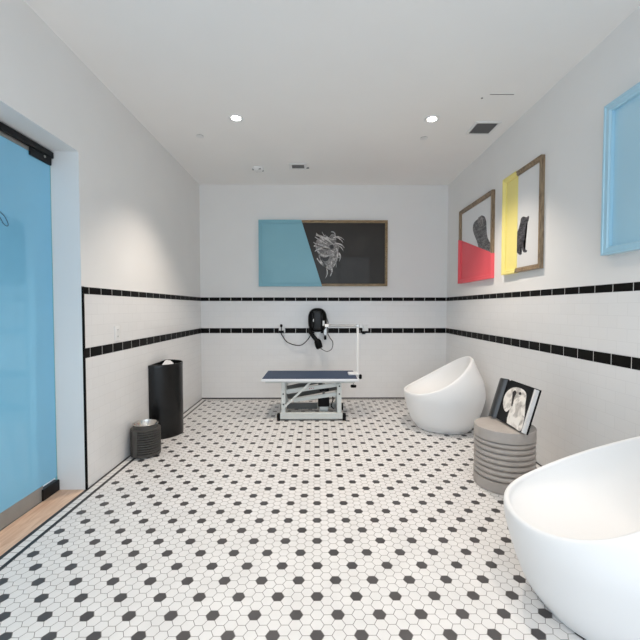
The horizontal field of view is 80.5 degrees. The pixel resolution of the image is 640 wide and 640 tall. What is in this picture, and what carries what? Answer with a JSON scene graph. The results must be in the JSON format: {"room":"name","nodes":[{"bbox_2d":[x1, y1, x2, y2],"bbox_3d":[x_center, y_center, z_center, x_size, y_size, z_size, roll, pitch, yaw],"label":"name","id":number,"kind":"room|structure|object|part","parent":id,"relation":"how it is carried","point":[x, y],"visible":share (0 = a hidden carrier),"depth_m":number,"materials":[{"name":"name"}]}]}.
{"room":"pet grooming room","nodes":[
{"label":"pet grooming room","id":0,"kind":"room"},
{"bbox_2d":[0,501,42,530],"bbox_3d":[-2.869,1.266,2.069,2.015,0.058,6.700,0,2,0],"label":"floor","id":1,"kind":"structure","parent":0,"point":[41,501],"depth_m":2.37,"materials":[{"name":"brown wood"}]},
{"bbox_2d":[0,0,201,489],"bbox_3d":[-1.821,-0.284,2.028,0.311,3.040,7.100,0,2,0],"label":"wall","id":2,"kind":"structure","parent":0,"point":[125,213],"depth_m":2.90,"materials":[{"name":"paint"}]},
{"bbox_2d":[0,122,59,529],"bbox_3d":[-1.869,0.056,1.703,0.052,2.377,1.926,0,2,0],"label":"door","id":3,"kind":"structure","parent":2,"relation":"in","point":[28,443],"depth_m":2.39,"materials":[{"name":"blue glass"}]},
{"bbox_3d":[-1.871,1.197,1.669,0.016,0.099,1.770,0,2,0],"label":"rail","id":4,"kind":"part","parent":3,"relation":"part of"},
{"bbox_3d":[-1.869,-1.111,1.666,0.052,0.041,1.926,0,2,0],"label":"head rail","id":5,"kind":"part","parent":3,"relation":"part of","materials":[{"name":"black metal"}]},
{"bbox_2d":[0,490,83,555],"bbox_3d":[-1.766,1.275,1.743,0.185,0.060,1.930,0,2,0],"label":"floor","id":6,"kind":"structure","parent":2,"relation":"attached to","point":[16,531],"depth_m":2.34,"materials":[{"name":"brown wood"}]},
{"bbox_3d":[-1.676,0.488,2.692,0.011,1.451,0.015,0,2,0],"label":"black edge trim","id":7,"kind":"part","parent":2,"relation":"part of","materials":[{"name":"tile"}]},
{"bbox_2d":[115,326,119,340],"bbox_3d":[-1.672,0.109,3.122,0.008,0.122,0.075,0,2,0],"label":"wall outlet","id":8,"kind":"object","parent":2,"relation":"attached to","point":[117,328],"visible":1,"depth_m":3.12,"materials":[{"name":"white plastic"}]},
{"bbox_2d":[0,398,585,639],"bbox_3d":[0.084,1.264,2.092,3.520,0.060,6.700,0,2,0],"label":"floor","id":9,"kind":"structure","parent":0,"point":[246,523],"depth_m":2.04,"materials":[{"name":"white tile"}]},
{"bbox_2d":[130,423,160,458],"bbox_3d":[-1.546,1.055,3.353,0.250,0.278,0.250,0,2,0],"label":"stand","id":10,"kind":"object","parent":9,"relation":"on","point":[145,442],"visible":0.98,"depth_m":3.25,"materials":[{"name":"ceramic"}]},
{"bbox_2d":[132,419,158,426],"bbox_3d":[-1.546,0.937,3.349,0.216,0.060,0.216,0,2,0],"label":"metal bowl","id":11,"kind":"object","parent":10,"relation":"on","point":[145,422],"visible":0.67,"depth_m":3.41,"materials":[{"name":"metal"}]},
{"bbox_2d":[148,359,183,438],"bbox_3d":[-1.558,0.795,3.930,0.246,0.762,0.458,0,2,0],"label":"waste bin","id":12,"kind":"object","parent":9,"relation":"on","point":[165,377],"visible":0.98,"depth_m":3.77,"materials":[{"name":"black paint"}]},
{"bbox_2d":[261,324,361,420],"bbox_3d":[-0.080,0.602,4.591,1.184,1.106,0.560,0,2,0],"label":"table","id":13,"kind":"object","parent":9,"relation":"on","point":[304,379],"visible":1,"depth_m":4.41,"materials":[{"name":"grey metal"}]},
{"bbox_3d":[-0.215,1.028,4.525,0.360,0.073,0.004,0,2,0],"label":"panel","id":14,"kind":"part","parent":13,"relation":"part of","materials":[{"name":"grey metal"}]},
{"bbox_3d":[-0.110,0.791,4.764,0.617,0.186,0.025,0,2,0],"label":"lift arm","id":15,"kind":"part","parent":13,"relation":"part of","materials":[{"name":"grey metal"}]},
{"bbox_3d":[-0.116,0.712,4.594,1.040,0.032,0.400,0,2,0],"label":"rail","id":16,"kind":"part","parent":13,"relation":"part of","materials":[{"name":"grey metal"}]},
{"bbox_3d":[-0.089,0.793,4.419,0.616,0.129,0.025,0,2,0],"label":"lift arm","id":17,"kind":"part","parent":13,"relation":"part of","materials":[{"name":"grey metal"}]},
{"bbox_3d":[-0.100,0.908,4.768,0.635,0.166,0.025,0,2,0],"label":"lift arm","id":18,"kind":"part","parent":13,"relation":"part of","materials":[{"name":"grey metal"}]},
{"bbox_3d":[-0.047,0.899,4.423,0.531,0.120,0.025,0,2,0],"label":"lift arm","id":19,"kind":"part","parent":13,"relation":"part of","materials":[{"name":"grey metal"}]},
{"bbox_3d":[0.043,0.964,4.528,0.133,0.115,0.150,0,2,0],"label":"motor","id":20,"kind":"part","parent":13,"relation":"part of","materials":[{"name":"black plastic"}]},
{"bbox_3d":[0.045,1.047,4.531,0.100,0.049,0.130,0,2,0],"label":"motor mount","id":21,"kind":"part","parent":13,"relation":"part of","materials":[{"name":"grey metal"}]},
{"bbox_3d":[0.406,0.648,4.586,0.129,0.022,0.120,0,2,0],"label":"clamp plate","id":22,"kind":"part","parent":13,"relation":"part of","materials":[{"name":"white plastic"}]},
{"bbox_3d":[0.456,0.400,4.579,0.029,0.670,0.029,0,2,0],"label":"grooming arm","id":23,"kind":"part","parent":13,"relation":"part of","materials":[{"name":"white plastic"}]},
{"bbox_2d":[404,356,485,433],"bbox_3d":[1.357,0.783,4.156,0.854,0.770,0.854,0,2,5],"label":"tub chair","id":24,"kind":"object","parent":9,"relation":"on","point":[449,399],"visible":0.99,"depth_m":3.85,"materials":[{"name":"white plastic"}]},
{"bbox_2d":[473,417,536,494],"bbox_3d":[1.361,0.992,2.799,0.418,0.440,0.418,0,2,0],"label":"stool","id":25,"kind":"object","parent":9,"relation":"on","point":[502,454],"visible":0.93,"depth_m":2.64,"materials":[{"name":"beige stone"}]},
{"bbox_2d":[488,378,541,434],"bbox_3d":[1.428,0.617,2.776,0.166,0.306,0.459,0,2,-7],"label":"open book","id":26,"kind":"object","parent":25,"relation":"on","point":[514,403],"visible":1,"depth_m":2.74,"materials":[{"name":"black paper"}]},
{"bbox_2d":[511,390,515,405],"bbox_3d":[1.433,0.577,2.789,0.030,0.111,0.061,1,2,34],"label":"print","id":27,"kind":"object","parent":26,"relation":"attached to","point":[513,392],"depth_m":2.79},
{"bbox_2d":[503,387,525,430],"bbox_3d":[1.412,0.627,2.743,0.093,0.263,0.327,0,2,0],"label":"print","id":28,"kind":"object","parent":26,"relation":"attached to","point":[514,398],"depth_m":2.73},
{"bbox_2d":[504,436,639,639],"bbox_3d":[1.272,0.863,1.642,0.854,0.770,0.854,1,2,22],"label":"tub chair","id":29,"kind":"object","parent":9,"relation":"on","point":[573,521],"visible":1,"depth_m":1.63,"materials":[{"name":"white plastic"}]},
{"bbox_2d":[199,185,447,397],"bbox_3d":[0.057,-0.395,5.487,3.520,3.040,0.208,0,2,0],"label":"wall","id":30,"kind":"structure","parent":0,"point":[404,341],"depth_m":5.39,"materials":[{"name":"paint"}]},
{"bbox_2d":[202,397,404,398],"bbox_3d":[0.058,1.121,5.429,3.504,0.014,0.003,0,2,0],"label":"baseboard","id":31,"kind":"structure","parent":30,"relation":"attached to","point":[348,397],"depth_m":5.42,"materials":[{"name":"black tile"}]},
{"bbox_2d":[279,308,332,351],"bbox_3d":[-0.197,0.137,5.275,0.766,0.610,0.244,0,2,0],"label":"dryer","id":32,"kind":"object","parent":30,"relation":"attached to","point":[317,317],"visible":0.98,"depth_m":5.22,"materials":[{"name":"black plastic"}]},
{"bbox_3d":[-0.329,0.251,5.324,0.460,0.225,0.032,0,2,5],"label":"power cord","id":33,"kind":"part","parent":32,"relation":"part of","materials":[{"name":"black plastic"}]},
{"bbox_3d":[-0.035,0.008,5.220,0.110,0.263,0.030,0,2,0],"label":"panel","id":34,"kind":"part","parent":32,"relation":"part of","materials":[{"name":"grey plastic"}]},
{"bbox_2d":[258,220,387,286],"bbox_3d":[0.045,-0.942,5.349,1.819,0.933,0.049,0,2,0],"label":"framed picture","id":35,"kind":"object","parent":30,"relation":"attached to","point":[292,253],"visible":1,"depth_m":5.35,"materials":[{"name":"brown wood"}]},
{"bbox_3d":[-0.417,-0.942,5.345,0.895,0.933,0.049,0,2,0],"label":"painted frame","id":36,"kind":"part","parent":35,"relation":"part of","materials":[{"name":"blue paint"}]},
{"bbox_3d":[-0.406,-0.943,5.358,0.850,0.865,0.020,0,2,0],"label":"painted panel","id":37,"kind":"part","parent":35,"relation":"part of","materials":[{"name":"blue paint"}]},
{"bbox_2d":[318,251,335,256],"bbox_3d":[0.097,-0.934,5.354,0.264,0.089,0.001,0,2,0],"label":"print","id":38,"kind":"object","parent":35,"relation":"on","point":[320,253],"depth_m":5.35,"materials":[{"name":"paper"}]},
{"bbox_2d":[316,234,338,269],"bbox_3d":[0.105,-0.961,5.354,0.333,0.516,0.001,0,2,0],"label":"print","id":39,"kind":"object","parent":35,"relation":"attached to","point":[327,245],"depth_m":5.35,"materials":[{"name":"paper"}]},
{"bbox_2d":[302,223,384,283],"bbox_3d":[0.336,-0.943,5.366,1.177,0.865,0.016,0,2,0],"label":"print","id":40,"kind":"object","parent":35,"relation":"attached to","point":[332,253],"depth_m":5.36,"materials":[{"name":"grey paper"}]},
{"bbox_3d":[0.346,-0.943,5.353,1.216,0.925,0.045,0,2,0],"label":"frame","id":41,"kind":"part","parent":35,"relation":"part of","materials":[{"name":"brown wood"}]},
{"bbox_2d":[362,325,367,333],"bbox_3d":[0.644,0.135,5.389,0.092,0.129,0.030,0,2,0],"label":"wall outlet","id":42,"kind":"object","parent":30,"relation":"attached to","point":[364,327],"visible":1,"depth_m":5.37,"materials":[{"name":"white plastic"}]},
{"bbox_2d":[24,0,639,184],"bbox_3d":[0.059,-1.864,1.992,3.970,0.120,7.100,0,2,0],"label":"ceiling","id":43,"kind":"structure","parent":0,"point":[346,90],"depth_m":2.77,"materials":[{"name":"paint"}]},
{"bbox_2d":[228,114,243,121],"bbox_3d":[-0.770,-1.847,3.464,0.140,0.007,0.140,0,2,0],"label":"recessed light","id":44,"kind":"object","parent":43,"relation":"in","point":[235,117],"visible":1,"depth_m":3.46,"materials":[{"name":"white plastic"}]},
{"bbox_2d":[252,166,263,171],"bbox_3d":[-0.771,-1.869,4.701,0.144,0.042,0.144,0,2,0],"label":"smoke detector","id":45,"kind":"object","parent":43,"relation":"attached to","point":[255,168],"visible":1,"depth_m":4.66,"materials":[{"name":"white plastic"}]},
{"bbox_2d":[289,163,308,169],"bbox_3d":[-0.256,-1.882,4.641,0.245,0.012,0.190,0,2,0],"label":"ceiling vent","id":46,"kind":"object","parent":43,"relation":"in","point":[292,166],"visible":1,"depth_m":4.63,"materials":[{"name":"white plastic"}]},
{"bbox_2d":[424,115,439,122],"bbox_3d":[1.031,-1.848,3.482,0.140,0.007,0.140,0,2,0],"label":"recessed light","id":47,"kind":"object","parent":43,"relation":"in","point":[430,119],"visible":1,"depth_m":3.48,"materials":[{"name":"white"}]},
{"bbox_2d":[465,121,501,134],"bbox_3d":[1.577,-1.853,3.655,0.244,0.008,0.254,0,2,0],"label":"ceiling vent","id":48,"kind":"object","parent":43,"relation":"in","point":[479,127],"visible":1,"depth_m":3.65,"materials":[{"name":"white plastic"}]},
{"bbox_2d":[489,93,515,94],"bbox_3d":[1.480,-1.837,3.075,0.210,0.004,0.024,0,2,0],"label":"ceiling vent","id":49,"kind":"object","parent":43,"relation":"in","point":[489,93],"visible":1,"depth_m":3.07,"materials":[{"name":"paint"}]},
{"bbox_2d":[446,6,639,465],"bbox_3d":[1.940,-0.285,2.057,0.208,3.040,7.100,0,2,0],"label":"wall","id":50,"kind":"structure","parent":0,"point":[567,329],"depth_m":2.82,"materials":[{"name":"paint"}]},
{"bbox_2d":[458,189,494,283],"bbox_3d":[1.806,-0.916,4.417,0.039,0.922,0.926,0,2,0],"label":"framed picture","id":51,"kind":"object","parent":50,"relation":"attached to","point":[476,242],"visible":1,"depth_m":4.34,"materials":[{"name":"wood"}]},
{"bbox_3d":[1.816,-0.751,4.422,0.014,0.503,0.836,0,2,0],"label":"painted panel","id":52,"kind":"part","parent":51,"relation":"part of","materials":[{"name":"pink paint"}]},
{"bbox_2d":[462,196,490,246],"bbox_3d":[1.818,-1.033,4.413,0.010,0.605,0.836,0,2,0],"label":"print","id":53,"kind":"object","parent":51,"relation":"attached to","point":[476,218],"depth_m":4.35,"materials":[{"name":"white paper"}]},
{"bbox_3d":[1.806,-0.736,4.422,0.039,0.563,0.926,0,2,0],"label":"painted frame","id":54,"kind":"part","parent":51,"relation":"part of","materials":[{"name":"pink paint"}]},
{"bbox_3d":[1.808,-1.047,4.412,0.035,0.660,0.918,0,2,0],"label":"frame","id":55,"kind":"part","parent":51,"relation":"part of","materials":[{"name":"beige wood"}]},
{"bbox_2d":[478,216,482,226],"bbox_3d":[1.811,-1.113,4.275,0.001,0.120,0.142,0,2,0],"label":"print","id":56,"kind":"object","parent":51,"relation":"attached to","point":[480,218],"depth_m":4.27,"materials":[{"name":"paper"}]},
{"bbox_2d":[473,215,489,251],"bbox_3d":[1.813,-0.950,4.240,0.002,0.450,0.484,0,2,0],"label":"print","id":57,"kind":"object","parent":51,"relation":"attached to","point":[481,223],"depth_m":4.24,"materials":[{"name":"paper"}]},
{"bbox_2d":[501,154,544,274],"bbox_3d":[1.813,-0.898,3.412,0.039,0.930,0.639,0,2,0],"label":"framed picture","id":58,"kind":"object","parent":50,"relation":"attached to","point":[523,191],"visible":1,"depth_m":3.38,"materials":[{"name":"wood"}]},
{"bbox_3d":[1.812,-0.904,3.604,0.039,0.930,0.244,0,2,0],"label":"painted frame","id":59,"kind":"part","parent":58,"relation":"part of","materials":[{"name":"yellow paint"}]},
{"bbox_3d":[1.823,-0.903,3.584,0.014,0.850,0.204,0,2,0],"label":"painted panel","id":60,"kind":"part","parent":58,"relation":"part of","materials":[{"name":"yellow paint"}]},
{"bbox_2d":[517,216,528,254],"bbox_3d":[1.820,-0.758,3.393,0.002,0.337,0.189,0,2,0],"label":"print","id":61,"kind":"object","parent":58,"relation":"attached to","point":[522,221],"depth_m":3.39,"materials":[{"name":"black paper"}]},
{"bbox_2d":[517,163,538,267],"bbox_3d":[1.827,-0.894,3.306,0.010,0.850,0.354,0,2,0],"label":"print","id":62,"kind":"object","parent":58,"relation":"attached to","point":[528,176],"depth_m":3.30,"materials":[{"name":"white paper"}]},
{"bbox_3d":[1.817,-0.894,3.288,0.035,0.922,0.390,0,2,0],"label":"frame","id":63,"kind":"part","parent":58,"relation":"part of","materials":[{"name":"beige wood"}]},
{"bbox_2d":[600,82,639,255],"bbox_3d":[1.822,-0.865,1.940,0.045,0.938,0.945,0,2,0],"label":"framed picture","id":64,"kind":"object","parent":50,"relation":"attached to","point":[620,214],"visible":1,"depth_m":2.29},
{"bbox_3d":[1.838,-0.865,1.937,0.010,0.846,0.846,0,2,0],"label":"painted panel","id":65,"kind":"part","parent":64,"relation":"part of","materials":[{"name":"blue paint"}]}
]}

